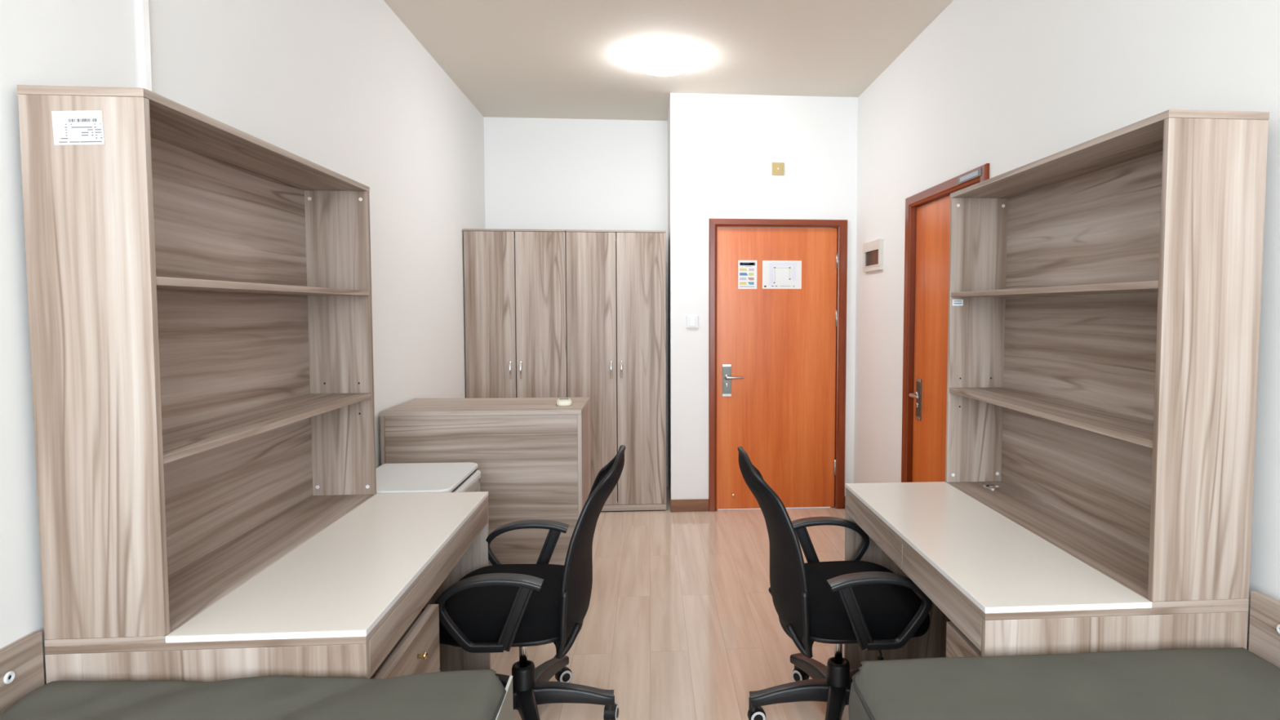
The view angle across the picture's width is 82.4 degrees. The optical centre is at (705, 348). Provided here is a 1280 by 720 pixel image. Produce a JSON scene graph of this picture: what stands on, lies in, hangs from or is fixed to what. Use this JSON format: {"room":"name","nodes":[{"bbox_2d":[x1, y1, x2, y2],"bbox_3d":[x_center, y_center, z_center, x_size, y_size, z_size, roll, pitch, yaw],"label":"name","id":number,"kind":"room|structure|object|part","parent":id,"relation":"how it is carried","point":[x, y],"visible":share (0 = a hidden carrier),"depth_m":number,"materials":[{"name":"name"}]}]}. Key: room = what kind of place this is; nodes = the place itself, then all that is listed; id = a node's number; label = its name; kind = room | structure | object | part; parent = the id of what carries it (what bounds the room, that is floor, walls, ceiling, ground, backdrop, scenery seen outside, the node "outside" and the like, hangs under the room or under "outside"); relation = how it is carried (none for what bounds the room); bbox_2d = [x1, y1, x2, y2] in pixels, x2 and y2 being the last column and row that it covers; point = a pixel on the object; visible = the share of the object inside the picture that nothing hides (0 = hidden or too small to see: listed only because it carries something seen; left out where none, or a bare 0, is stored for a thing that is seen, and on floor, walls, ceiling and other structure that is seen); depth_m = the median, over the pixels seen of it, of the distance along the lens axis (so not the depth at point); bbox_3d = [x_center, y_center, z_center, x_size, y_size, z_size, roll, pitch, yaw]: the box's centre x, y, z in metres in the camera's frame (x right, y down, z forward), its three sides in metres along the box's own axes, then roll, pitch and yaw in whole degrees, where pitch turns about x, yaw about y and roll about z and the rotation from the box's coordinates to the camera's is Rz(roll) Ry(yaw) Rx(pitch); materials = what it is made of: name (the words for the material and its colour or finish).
{"room":"dormitory room","nodes":[
{"label":"dormitory room","id":0,"kind":"room"},
{"bbox_2d":[0,0,485,684],"bbox_3d":[-1.476,-0.111,1.521,0.150,2.937,8.769,0,3,-4],"label":"wall","id":1,"kind":"structure","parent":0,"point":[344,87],"depth_m":2.66,"materials":[{"name":"white paint"}]},
{"bbox_2d":[136,0,151,91],"bbox_3d":[-1.421,-0.579,1.853,0.014,2.036,0.026,0,3,-4],"label":"cable trunking","id":2,"kind":"object","parent":1,"relation":"attached to","point":[143,10],"visible":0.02,"depth_m":1.83,"materials":[{"name":"white plastic"}]},
{"bbox_2d":[484,116,668,486],"bbox_3d":[-1.021,-0.343,5.873,1.430,2.937,0.150,0,3,-4],"label":"wall","id":3,"kind":"structure","parent":0,"point":[540,173],"depth_m":5.74,"materials":[{"name":"white paint"}]},
{"bbox_2d":[383,0,953,120],"bbox_3d":[-0.027,-1.632,1.552,3.054,0.100,8.769,0,3,-4],"label":"ceiling","id":4,"kind":"structure","parent":0,"point":[536,59],"depth_m":4.13,"materials":[{"name":"beige paint"}]},
{"bbox_2d":[632,46,693,75],"bbox_3d":[-0.254,-1.683,4.310,0.356,0.088,0.356,0,3,-4],"label":"ceiling lamp","id":5,"kind":"object","parent":4,"relation":"attached to","point":[656,60],"visible":1,"depth_m":4.21,"materials":[{"name":"white plastic"}]},
{"bbox_2d":[490,486,858,719],"bbox_3d":[-0.030,1.401,1.714,3.054,0.100,8.769,0,3,-4],"label":"floor","id":6,"kind":"structure","parent":0,"point":[682,622],"depth_m":3.32,"materials":[{"name":"laminate"}]},
{"bbox_2d":[0,631,513,719],"bbox_3d":[-0.831,1.026,0.559,0.978,0.771,2.032,0,3,-4],"label":"bed","id":7,"kind":"object","parent":6,"relation":"on","point":[21,661],"visible":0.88,"depth_m":1.47,"materials":[{"name":"brown wood"}]},
{"bbox_2d":[0,669,506,719],"bbox_3d":[-0.817,0.838,0.555,0.956,0.232,2.011,0,3,-4],"label":"mattress","id":8,"kind":"object","parent":7,"relation":"on","point":[477,694],"visible":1,"depth_m":1.43,"materials":[{"name":"grey fabric"}]},
{"bbox_2d":[44,491,490,683],"bbox_3d":[-1.085,0.951,2.160,0.684,0.750,1.198,0,3,-4],"label":"desk","id":9,"kind":"object","parent":6,"relation":"on","point":[357,598],"visible":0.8,"depth_m":1.77,"materials":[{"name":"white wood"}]},
{"bbox_2d":[17,84,376,646],"bbox_3d":[-1.306,0.015,2.093,0.240,1.153,1.200,0,3,-4],"label":"bookcase","id":10,"kind":"object","parent":9,"relation":"on","point":[199,285],"visible":0.99,"depth_m":1.88,"materials":[{"name":"brown wood"}]},
{"bbox_2d":[51,110,104,145],"bbox_3d":[-1.267,-0.446,1.469,0.097,0.071,0.002,0,3,-4],"label":"label","id":11,"kind":"object","parent":10,"relation":"attached to","point":[69,127],"visible":1,"depth_m":1.47,"materials":[{"name":"white paper"}]},
{"bbox_3d":[-1.261,0.048,1.506,0.239,1.120,0.018,0,3,-4],"label":"panel","id":12,"kind":"part","parent":10,"relation":"part of","materials":[{"name":"brown wood"}]},
{"bbox_3d":[-1.306,-0.551,2.063,0.240,0.018,1.200,0,3,-4],"label":"panel","id":13,"kind":"part","parent":10,"relation":"part of","materials":[{"name":"brown wood"}]},
{"bbox_3d":[-1.307,0.584,2.123,0.239,0.015,1.198,0,3,-4],"label":"panel","id":14,"kind":"part","parent":10,"relation":"part of","materials":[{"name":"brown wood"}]},
{"bbox_3d":[-1.414,0.017,2.085,0.012,1.120,1.162,0,3,-4],"label":"panel","id":15,"kind":"part","parent":10,"relation":"part of","materials":[{"name":"brown wood"}]},
{"bbox_3d":[-1.298,-0.171,2.084,0.219,0.018,1.162,0,3,-4],"label":"shelf","id":16,"kind":"part","parent":10,"relation":"part of","materials":[{"name":"brown wood"}]},
{"bbox_3d":[-1.299,0.205,2.104,0.219,0.018,1.162,0,3,-4],"label":"shelf","id":17,"kind":"part","parent":10,"relation":"part of","materials":[{"name":"brown wood"}]},
{"bbox_3d":[-1.352,-0.014,2.681,0.239,1.120,0.018,0,3,-4],"label":"panel","id":18,"kind":"part","parent":10,"relation":"part of","materials":[{"name":"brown wood"}]},
{"bbox_3d":[-1.057,0.997,1.572,0.649,0.720,0.018,0,3,-4],"label":"panel","id":19,"kind":"part","parent":9,"relation":"part of","materials":[{"name":"brown wood"}]},
{"bbox_3d":[-0.756,0.834,1.839,0.029,0.187,0.478,0,3,-4],"label":"drawer","id":20,"kind":"part","parent":9,"relation":"part of","materials":[{"name":"brown wood"}]},
{"bbox_3d":[-0.733,0.797,1.884,0.024,0.020,0.020,0,3,-4],"label":"knob","id":21,"kind":"part","parent":9,"relation":"part of","materials":[{"name":"gold metal"}]},
{"bbox_3d":[-0.787,0.649,2.167,0.018,0.084,1.160,0,3,-4],"label":"apron panel","id":22,"kind":"part","parent":9,"relation":"part of","materials":[{"name":"brown wood"}]},
{"bbox_3d":[-1.148,0.934,2.747,0.649,0.720,0.018,0,3,-4],"label":"panel","id":23,"kind":"part","parent":9,"relation":"part of","materials":[{"name":"brown wood"}]},
{"bbox_2d":[375,462,481,493],"bbox_3d":[-1.208,0.903,3.043,0.434,0.750,0.520,0,3,-4],"label":"mini fridge","id":24,"kind":"object","parent":6,"relation":"on","point":[462,477],"visible":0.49,"depth_m":3.03,"materials":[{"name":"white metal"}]},
{"bbox_3d":[-1.022,0.921,3.058,0.044,0.654,0.508,0,3,-4],"label":"fridge door","id":25,"kind":"part","parent":24,"relation":"part of","materials":[{"name":"brown wood"}]},
{"bbox_2d":[379,396,591,565],"bbox_3d":[-1.084,0.760,3.753,0.937,0.960,0.559,0,3,-4],"label":"base cabinet","id":26,"kind":"object","parent":6,"relation":"on","point":[531,455],"visible":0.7,"depth_m":3.48,"materials":[{"name":"brown wood"}]},
{"bbox_3d":[-1.539,0.774,3.694,0.020,0.938,0.510,0,3,-4],"label":"panel","id":27,"kind":"part","parent":26,"relation":"part of","materials":[{"name":"brown wood"}]},
{"bbox_3d":[-1.081,0.293,3.703,0.937,0.022,0.510,0,3,-4],"label":"panel","id":28,"kind":"part","parent":26,"relation":"part of","materials":[{"name":"brown wood"}]},
{"bbox_2d":[556,398,572,406],"bbox_3d":[-0.716,0.271,3.684,0.077,0.024,0.150,-1,3,-12],"label":"remote control","id":29,"kind":"object","parent":26,"relation":"on","point":[561,402],"visible":1,"depth_m":3.62,"materials":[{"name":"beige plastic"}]},
{"bbox_3d":[-0.625,0.771,3.764,0.020,0.938,0.510,0,3,-4],"label":"panel","id":30,"kind":"part","parent":26,"relation":"part of","materials":[{"name":"brown wood"}]},
{"bbox_2d":[462,228,567,398],"bbox_3d":[-1.341,0.158,5.343,0.693,1.994,0.611,0,3,-4],"label":"wardrobe","id":31,"kind":"object","parent":6,"relation":"on","point":[515,280],"visible":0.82,"depth_m":5.05,"materials":[{"name":"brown wood"}]},
{"bbox_3d":[-1.494,0.154,5.068,0.342,1.925,0.018,0,3,-4],"label":"door","id":32,"kind":"part","parent":31,"relation":"part of","materials":[{"name":"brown wood"}]},
{"bbox_3d":[-1.356,0.150,5.053,0.019,0.136,0.037,0,3,-4],"label":"handle","id":33,"kind":"part","parent":31,"relation":"part of","materials":[{"name":"silver metal"}]},
{"bbox_3d":[-1.341,-0.832,5.307,0.693,0.013,0.578,0,3,-4],"label":"panel","id":34,"kind":"part","parent":31,"relation":"part of","materials":[{"name":"brown wood"}]},
{"bbox_3d":[-1.285,0.150,5.059,0.019,0.136,0.037,0,3,-4],"label":"handle","id":35,"kind":"part","parent":31,"relation":"part of","materials":[{"name":"silver metal"}]},
{"bbox_3d":[-1.147,0.153,5.095,0.343,1.925,0.018,0,3,-4],"label":"door","id":36,"kind":"part","parent":31,"relation":"part of","materials":[{"name":"brown wood"}]},
{"bbox_2d":[435,444,626,719],"bbox_3d":[-0.586,0.820,2.502,0.638,0.974,0.652,0,3,-4],"label":"office chair","id":37,"kind":"object","parent":6,"relation":"on","point":[496,607],"visible":0.9,"depth_m":2.35,"materials":[{"name":"black plastic"}]},
{"bbox_3d":[-0.655,0.806,2.207,0.322,0.233,0.067,0,3,-4],"label":"armrest","id":38,"kind":"part","parent":37,"relation":"part of","materials":[{"name":"black plastic"}]},
{"bbox_3d":[-0.664,0.867,2.499,0.477,0.128,0.513,0,3,-4],"label":"seat","id":39,"kind":"part","parent":37,"relation":"part of","materials":[{"name":"black fabric"}]},
{"bbox_3d":[-0.770,1.206,2.603,0.294,0.094,0.067,2,4,32],"label":"leg","id":40,"kind":"part","parent":37,"relation":"part of","materials":[{"name":"black plastic"}]},
{"bbox_3d":[-0.755,1.216,2.409,0.294,0.094,0.067,-3,4,-40],"label":"leg","id":41,"kind":"part","parent":37,"relation":"part of","materials":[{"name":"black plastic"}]},
{"bbox_3d":[-0.684,0.776,2.775,0.322,0.233,0.067,0,3,-4],"label":"armrest","id":42,"kind":"part","parent":37,"relation":"part of","materials":[{"name":"black plastic"}]},
{"bbox_3d":[-0.566,1.218,2.364,0.067,0.094,0.294,-1,3,-22],"label":"leg","id":43,"kind":"part","parent":37,"relation":"part of","materials":[{"name":"black plastic"}]},
{"bbox_3d":[-0.590,1.202,2.678,0.067,0.094,0.294,1,3,14],"label":"leg","id":44,"kind":"part","parent":37,"relation":"part of","materials":[{"name":"black plastic"}]},
{"bbox_3d":[-0.464,1.210,2.530,0.294,0.094,0.067,0,3,-4],"label":"leg","id":45,"kind":"part","parent":37,"relation":"part of","materials":[{"name":"black plastic"}]},
{"bbox_3d":[-0.376,0.646,2.502,0.195,0.598,0.458,0,3,-4],"label":"backrest","id":46,"kind":"part","parent":37,"relation":"part of","materials":[{"name":"black fabric"}]},
{"bbox_2d":[565,229,666,511],"bbox_3d":[-0.646,0.156,5.397,0.694,1.994,0.611,0,3,-4],"label":"wardrobe","id":47,"kind":"object","parent":6,"relation":"on","point":[616,279],"visible":0.94,"depth_m":5.12,"materials":[{"name":"brown wood"}]},
{"bbox_3d":[-0.799,0.151,5.122,0.342,1.925,0.018,0,3,-4],"label":"door","id":48,"kind":"part","parent":47,"relation":"part of","materials":[{"name":"brown wood"}]},
{"bbox_3d":[-0.662,0.148,5.107,0.019,0.136,0.037,0,3,-4],"label":"handle","id":49,"kind":"part","parent":47,"relation":"part of","materials":[{"name":"silver metal"}]},
{"bbox_3d":[-0.646,-0.834,5.360,0.694,0.013,0.578,0,3,-4],"label":"panel","id":50,"kind":"part","parent":47,"relation":"part of","materials":[{"name":"brown wood"}]},
{"bbox_3d":[-0.590,0.147,5.112,0.019,0.136,0.037,0,3,-4],"label":"handle","id":51,"kind":"part","parent":47,"relation":"part of","materials":[{"name":"silver metal"}]},
{"bbox_3d":[-0.452,0.150,5.149,0.343,1.925,0.018,0,3,-4],"label":"door","id":52,"kind":"part","parent":47,"relation":"part of","materials":[{"name":"brown wood"}]},
{"bbox_2d":[737,446,932,719],"bbox_3d":[0.424,0.820,2.519,0.642,0.974,0.673,0,3,-4],"label":"office chair","id":53,"kind":"object","parent":6,"relation":"on","point":[867,604],"visible":0.91,"depth_m":2.35,"materials":[{"name":"black fabric"}]},
{"bbox_3d":[0.211,0.647,2.490,0.194,0.598,0.458,0,3,-4],"label":"backrest","id":54,"kind":"part","parent":53,"relation":"part of","materials":[{"name":"black fabric"}]},
{"bbox_3d":[0.298,1.210,2.536,0.294,0.094,0.067,0,3,-2],"label":"leg","id":55,"kind":"part","parent":53,"relation":"part of","materials":[{"name":"black plastic"}]},
{"bbox_3d":[0.406,1.201,2.698,0.067,0.094,0.294,-1,3,-20],"label":"leg","id":56,"kind":"part","parent":53,"relation":"part of","materials":[{"name":"black plastic"}]},
{"bbox_3d":[0.477,0.774,2.822,0.322,0.233,0.065,0,3,-4],"label":"armrest","id":57,"kind":"part","parent":53,"relation":"part of","materials":[{"name":"black plastic"}]},
{"bbox_3d":[0.419,1.218,2.384,0.067,0.094,0.294,1,3,16],"label":"leg","id":58,"kind":"part","parent":53,"relation":"part of","materials":[{"name":"black plastic"}]},
{"bbox_3d":[0.601,1.215,2.452,0.294,0.094,0.067,2,4,34],"label":"leg","id":59,"kind":"part","parent":53,"relation":"part of","materials":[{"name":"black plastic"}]},
{"bbox_3d":[0.593,1.204,2.646,0.294,0.094,0.067,-2,4,-38],"label":"leg","id":60,"kind":"part","parent":53,"relation":"part of","materials":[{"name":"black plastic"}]},
{"bbox_3d":[0.498,0.866,2.530,0.475,0.128,0.514,0,3,-4],"label":"seat","id":61,"kind":"part","parent":53,"relation":"part of","materials":[{"name":"black fabric"}]},
{"bbox_3d":[0.533,0.806,2.225,0.322,0.233,0.065,0,3,-4],"label":"armrest","id":62,"kind":"part","parent":53,"relation":"part of","materials":[{"name":"black plastic"}]},
{"bbox_3d":[0.536,0.970,2.402,0.022,0.101,0.175,-1,3,-18],"label":"height lever","id":63,"kind":"part","parent":53,"relation":"part of","materials":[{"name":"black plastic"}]},
{"bbox_2d":[843,481,1248,669],"bbox_3d":[0.925,0.943,2.336,0.656,0.750,1.212,0,3,-4],"label":"desk","id":64,"kind":"object","parent":6,"relation":"on","point":[995,587],"visible":0.56,"depth_m":1.90,"materials":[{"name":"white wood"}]},
{"bbox_3d":[0.591,0.628,2.563,0.018,0.082,0.636,0,3,-4],"label":"drawer","id":65,"kind":"part","parent":64,"relation":"part of","materials":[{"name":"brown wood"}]},
{"bbox_3d":[0.881,0.926,2.931,0.651,0.720,0.018,0,3,-4],"label":"panel","id":66,"kind":"part","parent":64,"relation":"part of","materials":[{"name":"brown wood"}]},
{"bbox_3d":[0.636,0.659,1.977,0.018,0.082,0.534,0,3,-4],"label":"apron panel","id":67,"kind":"part","parent":64,"relation":"part of","materials":[{"name":"brown wood"}]},
{"bbox_3d":[0.666,0.835,1.844,0.016,0.187,0.242,0,3,-4],"label":"drawer","id":68,"kind":"part","parent":64,"relation":"part of","materials":[{"name":"brown wood"}]},
{"bbox_2d":[945,109,1269,608],"bbox_3d":[1.131,0.002,2.302,0.244,1.161,1.214,0,3,-4],"label":"bookcase","id":69,"kind":"object","parent":64,"relation":"on","point":[1104,340],"visible":1,"depth_m":2.12,"materials":[{"name":"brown wood"}]},
{"bbox_2d":[952,299,963,306],"bbox_3d":[0.995,-0.181,2.871,0.043,0.025,0.002,0,3,-4],"label":"sticker","id":70,"kind":"object","parent":69,"relation":"attached to","point":[955,302],"visible":1,"depth_m":2.87,"materials":[{"name":"white paper"}]},
{"bbox_3d":[1.085,-0.028,2.896,0.243,1.128,0.018,0,3,-4],"label":"panel","id":71,"kind":"part","parent":69,"relation":"part of","materials":[{"name":"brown wood"}]},
{"bbox_3d":[1.123,0.196,2.312,0.223,0.018,1.175,0,3,-4],"label":"shelf","id":72,"kind":"part","parent":69,"relation":"part of","materials":[{"name":"brown wood"}]},
{"bbox_3d":[1.123,-0.181,2.291,0.223,0.018,1.175,0,3,-4],"label":"shelf","id":73,"kind":"part","parent":69,"relation":"part of","materials":[{"name":"brown wood"}]},
{"bbox_3d":[1.240,0.003,2.310,0.012,1.128,1.176,0,3,-4],"label":"panel","id":74,"kind":"part","parent":69,"relation":"part of","materials":[{"name":"brown wood"}]},
{"bbox_3d":[1.131,0.574,2.332,0.243,0.015,1.212,0,3,-4],"label":"panel","id":75,"kind":"part","parent":69,"relation":"part of","materials":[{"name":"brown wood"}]},
{"bbox_3d":[1.131,-0.569,2.271,0.244,0.018,1.214,0,3,-4],"label":"panel","id":76,"kind":"part","parent":69,"relation":"part of","materials":[{"name":"brown wood"}]},
{"bbox_3d":[1.177,0.035,1.708,0.243,1.128,0.018,0,3,-4],"label":"panel","id":77,"kind":"part","parent":69,"relation":"part of","materials":[{"name":"brown wood"}]},
{"bbox_3d":[0.973,0.990,1.743,0.651,0.720,0.018,0,3,-4],"label":"panel","id":78,"kind":"part","parent":64,"relation":"part of","materials":[{"name":"brown wood"}]},
{"bbox_2d":[1248,591,1279,668],"bbox_3d":[0.912,1.019,0.700,0.970,0.771,2.045,0,3,-4],"label":"bed","id":79,"kind":"object","parent":6,"relation":"on","point":[1264,610],"visible":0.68,"depth_m":1.69,"materials":[{"name":"brown wood"}]},
{"bbox_2d":[848,647,1279,719],"bbox_3d":[0.876,0.843,0.692,0.991,0.211,2.013,0,3,-4],"label":"mattress","id":80,"kind":"object","parent":79,"relation":"on","point":[1237,683],"visible":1,"depth_m":1.50,"materials":[{"name":"grey fabric"}]},
{"bbox_2d":[667,93,857,500],"bbox_3d":[0.380,-0.327,5.608,1.324,2.937,0.896,0,3,-4],"label":"wall","id":81,"kind":"structure","parent":0,"point":[722,148],"depth_m":5.12,"materials":[{"name":"white paint"}]},
{"bbox_2d":[670,498,708,511],"bbox_3d":[-0.113,1.121,5.191,0.273,0.088,0.012,0,3,-4],"label":"baseboard","id":82,"kind":"structure","parent":81,"relation":"attached to","point":[700,504],"depth_m":5.18,"materials":[{"name":"brown wood"}]},
{"bbox_2d":[686,315,698,328],"bbox_3d":[-0.092,-0.186,5.122,0.086,0.086,0.014,0,3,-4],"label":"light switch","id":83,"kind":"object","parent":81,"relation":"attached to","point":[692,322],"visible":1,"depth_m":5.12,"materials":[{"name":"white plastic"}]},
{"bbox_2d":[708,218,847,511],"bbox_3d":[0.514,0.125,5.208,0.987,2.077,0.128,0,3,-4],"label":"door","id":84,"kind":"structure","parent":81,"relation":"in","point":[777,357],"depth_m":5.20,"materials":[{"name":"brown wood"}]},
{"bbox_3d":[0.151,0.227,5.177,0.066,0.230,0.009,0,3,-4],"label":"handle plate","id":85,"kind":"part","parent":84,"relation":"part of","materials":[{"name":"grey metal"}]},
{"bbox_3d":[0.200,0.206,5.151,0.132,0.038,0.054,0,3,-4],"label":"lever handle","id":86,"kind":"part","parent":84,"relation":"part of","materials":[{"name":"silver metal"}]},
{"bbox_2d":[737,260,756,288],"bbox_3d":[0.298,-0.522,5.152,0.134,0.203,0.002,0,3,-4],"label":"notice sheet","id":87,"kind":"object","parent":84,"relation":"attached to","point":[747,269],"visible":1,"depth_m":5.15,"materials":[{"name":"white paper"}]},
{"bbox_2d":[762,260,801,288],"bbox_3d":[0.543,-0.524,5.171,0.281,0.200,0.002,0,3,-4],"label":"sheet","id":88,"kind":"object","parent":84,"relation":"attached to","point":[776,274],"visible":1,"depth_m":5.17,"materials":[{"name":"white paper"}]},
{"bbox_2d":[771,162,784,174],"bbox_3d":[0.509,-1.263,5.111,0.086,0.086,0.012,0,3,-4],"label":"junction cover","id":89,"kind":"object","parent":81,"relation":"attached to","point":[777,167],"visible":1,"depth_m":5.11,"materials":[{"name":"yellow plastic"}]},
{"bbox_3d":[0.509,-1.262,5.107,0.056,0.056,0.003,0,3,-4],"label":"raised panel","id":90,"kind":"part","parent":89,"relation":"part of","materials":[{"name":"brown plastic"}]},
{"bbox_2d":[853,0,1279,649],"bbox_3d":[1.446,-0.102,1.399,0.150,2.937,8.073,0,3,-4],"label":"wall","id":91,"kind":"structure","parent":0,"point":[1006,85],"depth_m":2.81,"materials":[{"name":"white paint"}]},
{"bbox_2d":[862,238,883,272],"bbox_3d":[1.095,-0.605,4.774,0.026,0.194,0.371,0,3,-4],"label":"box","id":92,"kind":"object","parent":91,"relation":"attached to","point":[873,251],"visible":1,"depth_m":4.74,"materials":[{"name":"white plastic"}]},
{"bbox_2d":[901,163,989,482],"bbox_3d":[1.202,0.206,3.707,0.102,2.075,0.993,0,3,-4],"label":"door","id":93,"kind":"structure","parent":91,"relation":"in","point":[927,211],"depth_m":3.93,"materials":[{"name":"brown wood"}]},
{"bbox_3d":[1.157,0.262,3.989,0.054,0.038,0.132,0,3,-4],"label":"lever handle","id":94,"kind":"part","parent":93,"relation":"part of","materials":[{"name":"silver metal"}]},
{"bbox_3d":[1.181,0.281,4.039,0.009,0.230,0.066,0,3,-4],"label":"handle plate","id":95,"kind":"part","parent":93,"relation":"part of","materials":[{"name":"grey metal"}]},
{"bbox_3d":[1.200,-0.781,3.308,0.005,0.034,0.235,0,3,-4],"label":"name plate","id":96,"kind":"part","parent":93,"relation":"part of","materials":[{"name":"grey metal"}]}
]}

